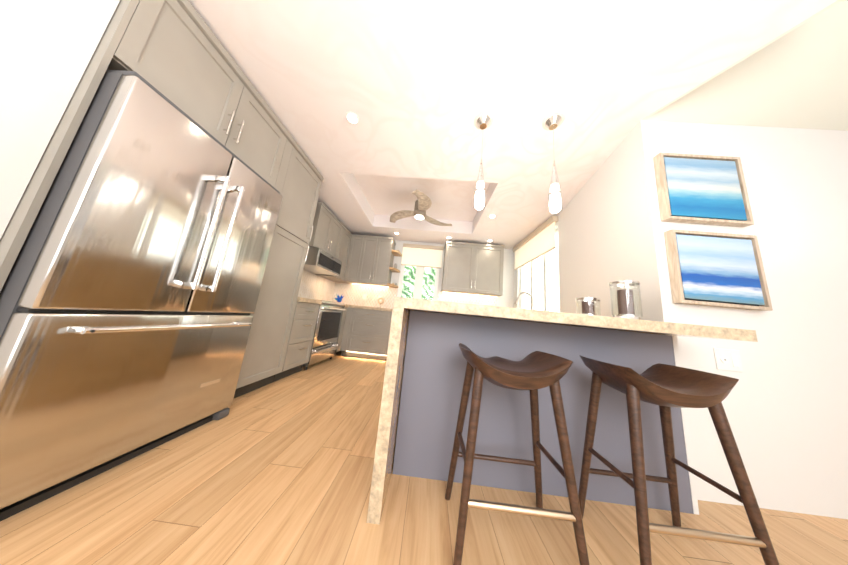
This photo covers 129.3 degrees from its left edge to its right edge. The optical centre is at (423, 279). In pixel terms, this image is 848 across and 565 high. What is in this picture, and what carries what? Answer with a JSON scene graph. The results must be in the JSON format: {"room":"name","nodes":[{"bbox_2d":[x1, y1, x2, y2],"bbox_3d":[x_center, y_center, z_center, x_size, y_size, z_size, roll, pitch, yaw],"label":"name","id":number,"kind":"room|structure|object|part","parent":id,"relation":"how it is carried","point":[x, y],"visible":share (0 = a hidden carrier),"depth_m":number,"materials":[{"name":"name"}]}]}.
{"room":"kitchen","nodes":[
{"label":"kitchen","id":0,"kind":"room"},
{"bbox_2d":[0,0,119,238],"bbox_3d":[-1.872,-0.978,-1.187,0.690,2.800,4.130,5,-10,2],"label":"wall","id":1,"kind":"structure","parent":0,"point":[48,48],"depth_m":0.76,"materials":[{"name":"white paint"}]},
{"bbox_2d":[68,0,291,187],"bbox_3d":[-1.650,-1.236,1.429,0.610,0.595,0.946,5,-10,2],"label":"upper cabinet","id":2,"kind":"object","parent":1,"relation":"attached to","point":[176,53],"depth_m":1.18,"materials":[{"name":"paint"}]},
{"bbox_2d":[0,351,847,564],"bbox_3d":[0.491,1.223,1.632,7.200,0.050,11.000,5,-10,2],"label":"floor","id":3,"kind":"structure","parent":0,"point":[279,472],"depth_m":0.86,"materials":[{"name":"brown wood"}]},
{"bbox_2d":[0,70,282,520],"bbox_3d":[-1.662,-0.005,1.186,0.815,1.785,0.908,5,-10,2],"label":"fridge","id":4,"kind":"object","parent":3,"relation":"on","point":[129,292],"visible":1,"depth_m":0.90,"materials":[{"name":"grey metal"}]},
{"bbox_2d":[234,137,323,397],"bbox_3d":[-1.717,-0.189,2.040,0.610,2.440,0.631,5,-10,2],"label":"tall cabinet","id":5,"kind":"object","parent":3,"relation":"on","point":[299,186],"depth_m":2.03,"materials":[{"name":"paint"}]},
{"bbox_2d":[273,302,318,381],"bbox_3d":[-1.758,0.688,2.450,0.649,0.862,0.473,5,-10,2],"label":"base cabinet","id":6,"kind":"object","parent":3,"relation":"on","point":[298,350],"visible":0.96,"depth_m":2.40,"materials":[{"name":"paint"}]},
{"bbox_2d":[297,297,321,303],"bbox_3d":[-1.723,0.239,2.535,0.630,0.050,0.474,5,-10,2],"label":"countertop","id":7,"kind":"structure","parent":6,"relation":"on","point":[299,299],"depth_m":2.47,"materials":[{"name":"beige stone"}]},
{"bbox_2d":[302,300,345,369],"bbox_3d":[-1.710,0.776,3.068,0.672,0.921,0.762,5,-10,2],"label":"range","id":8,"kind":"object","parent":3,"relation":"on","point":[325,344],"visible":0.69,"depth_m":2.96,"materials":[{"name":"silver metal"}]},
{"bbox_2d":[336,307,347,351],"bbox_3d":[-1.740,0.942,3.826,0.611,0.862,0.780,5,-10,2],"label":"base cabinet","id":9,"kind":"object","parent":3,"relation":"on","point":[345,313],"depth_m":3.54,"materials":[{"name":"paint"}]},
{"bbox_2d":[340,308,391,360],"bbox_3d":[-1.000,1.022,3.872,0.871,0.862,0.621,5,-10,2],"label":"base cabinet","id":10,"kind":"object","parent":3,"relation":"on","point":[363,332],"depth_m":3.58,"materials":[{"name":"paint"}]},
{"bbox_2d":[349,305,388,311],"bbox_3d":[-0.085,0.650,3.907,3.843,0.050,0.642,5,-10,2],"label":"countertop","id":11,"kind":"structure","parent":10,"relation":"on","point":[350,306],"depth_m":3.64,"materials":[{"name":"beige stone"}]},
{"bbox_2d":[333,294,342,301],"bbox_3d":[-1.681,0.361,3.989,0.152,0.178,0.266,6,-10,0],"label":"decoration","id":12,"kind":"object","parent":11,"relation":"on","point":[339,298],"visible":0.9,"depth_m":3.85,"materials":[{"name":"blue"}]},
{"bbox_2d":[392,310,471,482],"bbox_3d":[0.070,0.697,1.528,0.368,0.862,0.759,5,-10,2],"label":"base cabinet","id":13,"kind":"object","parent":3,"relation":"on","point":[435,362],"depth_m":1.13,"materials":[{"name":"paint"}]},
{"bbox_2d":[468,316,535,492],"bbox_3d":[0.436,0.730,1.512,0.367,0.862,0.759,5,-10,2],"label":"base cabinet","id":14,"kind":"object","parent":3,"relation":"on","point":[504,429],"depth_m":1.10,"materials":[{"name":"paint"}]},
{"bbox_2d":[366,297,652,524],"bbox_3d":[0.399,0.677,1.390,1.150,0.914,1.071,5,-10,2],"label":"countertop","id":15,"kind":"structure","parent":14,"relation":"on","point":[387,425],"depth_m":0.93,"materials":[{"name":"beige stone"}]},
{"bbox_2d":[514,292,532,309],"bbox_3d":[1.584,0.415,3.160,0.306,0.459,0.087,5,-10,2],"label":"faucet","id":16,"kind":"object","parent":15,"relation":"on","point":[518,297],"visible":0.69,"depth_m":3.19,"materials":[{"name":"silver metal"}]},
{"bbox_2d":[575,297,600,315],"bbox_3d":[1.280,0.236,1.567,0.190,0.179,0.190,5,-10,2],"label":"candle","id":17,"kind":"object","parent":15,"relation":"on","point":[588,306],"visible":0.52,"depth_m":1.54,"materials":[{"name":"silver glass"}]},
{"bbox_2d":[609,280,643,319],"bbox_3d":[1.364,0.156,1.360,0.190,0.279,0.190,5,-10,2],"label":"candle","id":18,"kind":"object","parent":15,"relation":"on","point":[625,303],"visible":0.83,"depth_m":1.33,"materials":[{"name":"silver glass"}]},
{"bbox_2d":[445,343,589,564],"bbox_3d":[0.355,0.679,0.862,0.456,0.717,0.326,5,-10,2],"label":"stool","id":19,"kind":"object","parent":3,"relation":"on","point":[533,372],"visible":1,"depth_m":0.78,"materials":[{"name":"brown wood"}]},
{"bbox_2d":[536,323,611,502],"bbox_3d":[0.804,0.763,1.496,0.373,0.862,0.759,5,-10,2],"label":"base cabinet","id":20,"kind":"object","parent":3,"relation":"on","point":[568,342],"depth_m":1.10,"materials":[{"name":"paint"}]},
{"bbox_2d":[600,329,693,513],"bbox_3d":[1.192,0.797,1.476,0.403,0.862,0.754,5,-10,2],"label":"base cabinet","id":21,"kind":"object","parent":3,"relation":"on","point":[637,351],"depth_m":1.07,"materials":[{"name":"paint"}]},
{"bbox_2d":[653,321,757,341],"bbox_3d":[1.400,0.584,2.194,0.751,0.252,2.670,5,-10,2],"label":"countertop","id":22,"kind":"structure","parent":21,"relation":"on","point":[662,328],"depth_m":0.91,"materials":[{"name":"beige stone"}]},
{"bbox_2d":[578,355,778,564],"bbox_3d":[0.963,0.733,0.835,0.456,0.717,0.326,5,-10,2],"label":"stool","id":23,"kind":"object","parent":3,"relation":"on","point":[665,387],"visible":1,"depth_m":0.77,"materials":[{"name":"brown wood"}]},
{"bbox_2d":[672,336,698,514],"bbox_3d":[1.398,0.753,1.125,0.025,0.862,0.099,5,-10,2],"label":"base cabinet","id":24,"kind":"object","parent":3,"relation":"on","point":[687,445],"visible":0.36,"depth_m":1.05,"materials":[{"name":"white paint"}]},
{"bbox_2d":[391,240,513,307],"bbox_3d":[-0.028,0.219,4.376,3.850,2.800,0.120,5,-10,2],"label":"wall","id":25,"kind":"structure","parent":0,"point":[505,299],"depth_m":4.36,"materials":[{"name":"white paint"}]},
{"bbox_2d":[344,234,395,286],"bbox_3d":[-1.127,-0.401,4.260,0.901,0.997,0.384,5,-10,2],"label":"upper cabinet","id":26,"kind":"object","parent":25,"relation":"attached to","point":[370,260],"visible":0.88,"depth_m":4.12,"materials":[{"name":"paint"}]},
{"bbox_2d":[387,250,401,287],"bbox_3d":[-0.610,-0.224,4.238,0.180,0.742,0.335,5,-10,2],"label":"corner shelf","id":27,"kind":"object","parent":25,"relation":"attached to","point":[395,253],"visible":1,"depth_m":4.21,"materials":[{"name":"brown wood"}]},
{"bbox_2d":[397,253,439,300],"bbox_3d":[-0.112,-0.010,4.404,0.860,1.357,0.112,5,-10,2],"label":"window","id":28,"kind":"structure","parent":25,"relation":"in","point":[418,283],"depth_m":4.40,"materials":[{"name":"white"}]},
{"bbox_2d":[401,243,443,268],"bbox_3d":[-0.033,-0.521,4.407,0.895,0.490,0.081,5,-10,2],"label":"window blind","id":29,"kind":"object","parent":28,"relation":"attached to","point":[417,255],"visible":1,"depth_m":4.40,"materials":[{"name":"beige fabric"}]},
{"bbox_2d":[441,241,504,296],"bbox_3d":[0.999,-0.218,4.169,1.197,1.012,0.384,5,-10,2],"label":"upper cabinet","id":30,"kind":"object","parent":25,"relation":"attached to","point":[473,268],"visible":1,"depth_m":4.03,"materials":[{"name":"paint"}]},
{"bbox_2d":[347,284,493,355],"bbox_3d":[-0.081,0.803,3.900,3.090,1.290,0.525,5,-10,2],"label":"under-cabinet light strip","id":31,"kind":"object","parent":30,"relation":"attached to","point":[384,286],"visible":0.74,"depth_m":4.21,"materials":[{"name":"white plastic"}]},
{"bbox_2d":[189,0,847,249],"bbox_3d":[1.038,-1.266,2.725,5.850,0.400,3.610,5,-10,2],"label":"ceiling","id":32,"kind":"structure","parent":0,"point":[416,87],"depth_m":1.38,"materials":[{"name":"paint"}]},
{"bbox_2d":[346,112,358,123],"bbox_3d":[-0.621,-1.399,1.742,0.110,0.006,0.110,5,-10,2],"label":"recessed light","id":33,"kind":"object","parent":32,"relation":"in","point":[352,118],"visible":1,"depth_m":1.74,"materials":[{"name":"white"}]},
{"bbox_2d":[390,190,451,225],"bbox_3d":[-0.056,-1.177,3.023,1.080,0.376,0.977,5,-10,2],"label":"fan","id":34,"kind":"object","parent":32,"relation":"hanging from","point":[423,202],"visible":1,"depth_m":3.10,"materials":[{"name":"brown wood"}]},
{"bbox_2d":[474,111,492,210],"bbox_3d":[0.451,-0.917,1.579,0.152,0.804,0.152,5,-10,2],"label":"pendant light","id":35,"kind":"object","parent":32,"relation":"hanging from","point":[483,120],"visible":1,"depth_m":1.57,"materials":[{"name":"white glass"}]},
{"bbox_2d":[542,111,564,213],"bbox_3d":[0.990,-0.874,1.528,0.152,0.804,0.152,5,-10,2],"label":"pendant light","id":36,"kind":"object","parent":32,"relation":"hanging from","point":[553,120],"visible":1,"depth_m":1.51,"materials":[{"name":"white glass"}]},
{"bbox_2d":[513,219,560,311],"bbox_3d":[1.937,0.256,3.533,0.140,2.800,1.660,5,-10,2],"label":"wall","id":37,"kind":"structure","parent":0,"point":[516,282],"depth_m":4.09,"materials":[{"name":"white paint"}]},
{"bbox_2d":[520,228,557,310],"bbox_3d":[1.938,0.002,3.435,0.114,1.378,1.369,5,-10,2],"label":"window","id":38,"kind":"structure","parent":37,"relation":"in","point":[546,284],"depth_m":3.28,"materials":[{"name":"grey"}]},
{"bbox_2d":[513,216,557,269],"bbox_3d":[1.896,-0.562,3.551,0.081,0.490,1.405,5,-10,2],"label":"window blind","id":39,"kind":"object","parent":38,"relation":"attached to","point":[539,241],"visible":1,"depth_m":3.33,"materials":[{"name":"beige fabric"}]},
{"bbox_2d":[558,147,633,316],"bbox_3d":[1.771,-0.019,2.118,0.396,2.800,1.230,5,-10,2],"label":"wall","id":40,"kind":"structure","parent":0,"point":[594,252],"depth_m":1.99,"materials":[{"name":"white paint"}]},
{"bbox_2d":[618,120,847,518],"bbox_3d":[2.677,-0.066,1.375,2.256,2.800,0.160,5,-10,2],"label":"wall","id":41,"kind":"structure","parent":0,"point":[785,403],"depth_m":1.26,"materials":[{"name":"white paint"}]},
{"bbox_2d":[653,153,753,226],"bbox_3d":[1.919,-0.629,1.393,0.533,0.504,0.046,5,-10,2],"label":"picture","id":42,"kind":"object","parent":41,"relation":"attached to","point":[703,188],"depth_m":1.37},
{"bbox_3d":[1.919,-0.629,1.393,0.533,0.504,0.046,5,-10,2],"label":"picture frame","id":43,"kind":"part","parent":42,"relation":"part of","materials":[{"name":"beige wood"}]},
{"bbox_2d":[664,229,772,310],"bbox_3d":[1.869,-0.069,1.290,0.523,0.481,0.046,5,-10,2],"label":"picture","id":44,"kind":"object","parent":41,"relation":"attached to","point":[717,269],"depth_m":1.27},
{"bbox_3d":[1.869,-0.069,1.290,0.523,0.481,0.046,5,-10,2],"label":"picture frame","id":45,"kind":"part","parent":44,"relation":"part of","materials":[{"name":"beige wood"}]},
{"bbox_2d":[714,348,742,371],"bbox_3d":[1.833,0.482,1.208,0.145,0.125,0.010,5,-10,2],"label":"switch plate","id":46,"kind":"object","parent":41,"relation":"attached to","point":[728,359],"visible":1,"depth_m":1.21,"materials":[{"name":"white plastic"}]},
{"bbox_3d":[-2.052,-0.289,2.673,0.120,2.800,3.760,5,-10,2],"label":"wall","id":47,"kind":"structure","parent":0,"visible":0},
{"bbox_2d":[298,269,334,301],"bbox_3d":[-1.977,-0.060,3.368,0.007,0.785,2.010,5,-10,2],"label":"backsplash","id":48,"kind":"structure","parent":47,"relation":"attached to","point":[314,286],"depth_m":3.66,"materials":[{"name":"beige tile"}]},
{"bbox_2d":[308,202,343,259],"bbox_3d":[-1.740,-0.777,3.357,0.346,0.700,0.762,5,-10,2],"label":"upper cabinet","id":49,"kind":"object","parent":47,"relation":"attached to","point":[331,234],"depth_m":3.25,"materials":[{"name":"paint"}]},
{"bbox_2d":[304,247,341,275],"bbox_3d":[-1.729,-0.285,3.263,0.455,0.265,0.758,5,-10,2],"label":"microwave","id":50,"kind":"object","parent":49,"relation":"attached to","point":[320,261],"visible":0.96,"depth_m":3.09,"materials":[{"name":"silver metal"}]},
{"bbox_2d":[316,226,351,281],"bbox_3d":[-1.738,-0.523,3.918,0.346,0.996,0.435,5,-10,2],"label":"upper cabinet","id":51,"kind":"object","parent":47,"relation":"attached to","point":[344,242],"depth_m":3.96,"materials":[{"name":"paint"}]},
{"bbox_2d":[332,282,496,308],"bbox_3d":[-0.207,0.283,4.304,3.510,0.785,0.007,5,-10,2],"label":"backsplash","id":52,"kind":"structure","parent":47,"relation":"attached to","point":[352,293],"depth_m":4.30,"materials":[{"name":"white tile"}]},
{"label":"outside","id":53,"kind":"structure","parent":0,"visible":0},
{"bbox_2d":[401,266,435,299],"bbox_3d":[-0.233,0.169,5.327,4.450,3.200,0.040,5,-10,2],"label":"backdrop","id":54,"kind":"structure","parent":53,"point":[409,283],"depth_m":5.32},
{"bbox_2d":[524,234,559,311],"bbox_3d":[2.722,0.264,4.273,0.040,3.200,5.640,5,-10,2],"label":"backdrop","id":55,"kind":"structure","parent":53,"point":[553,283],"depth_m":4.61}
]}

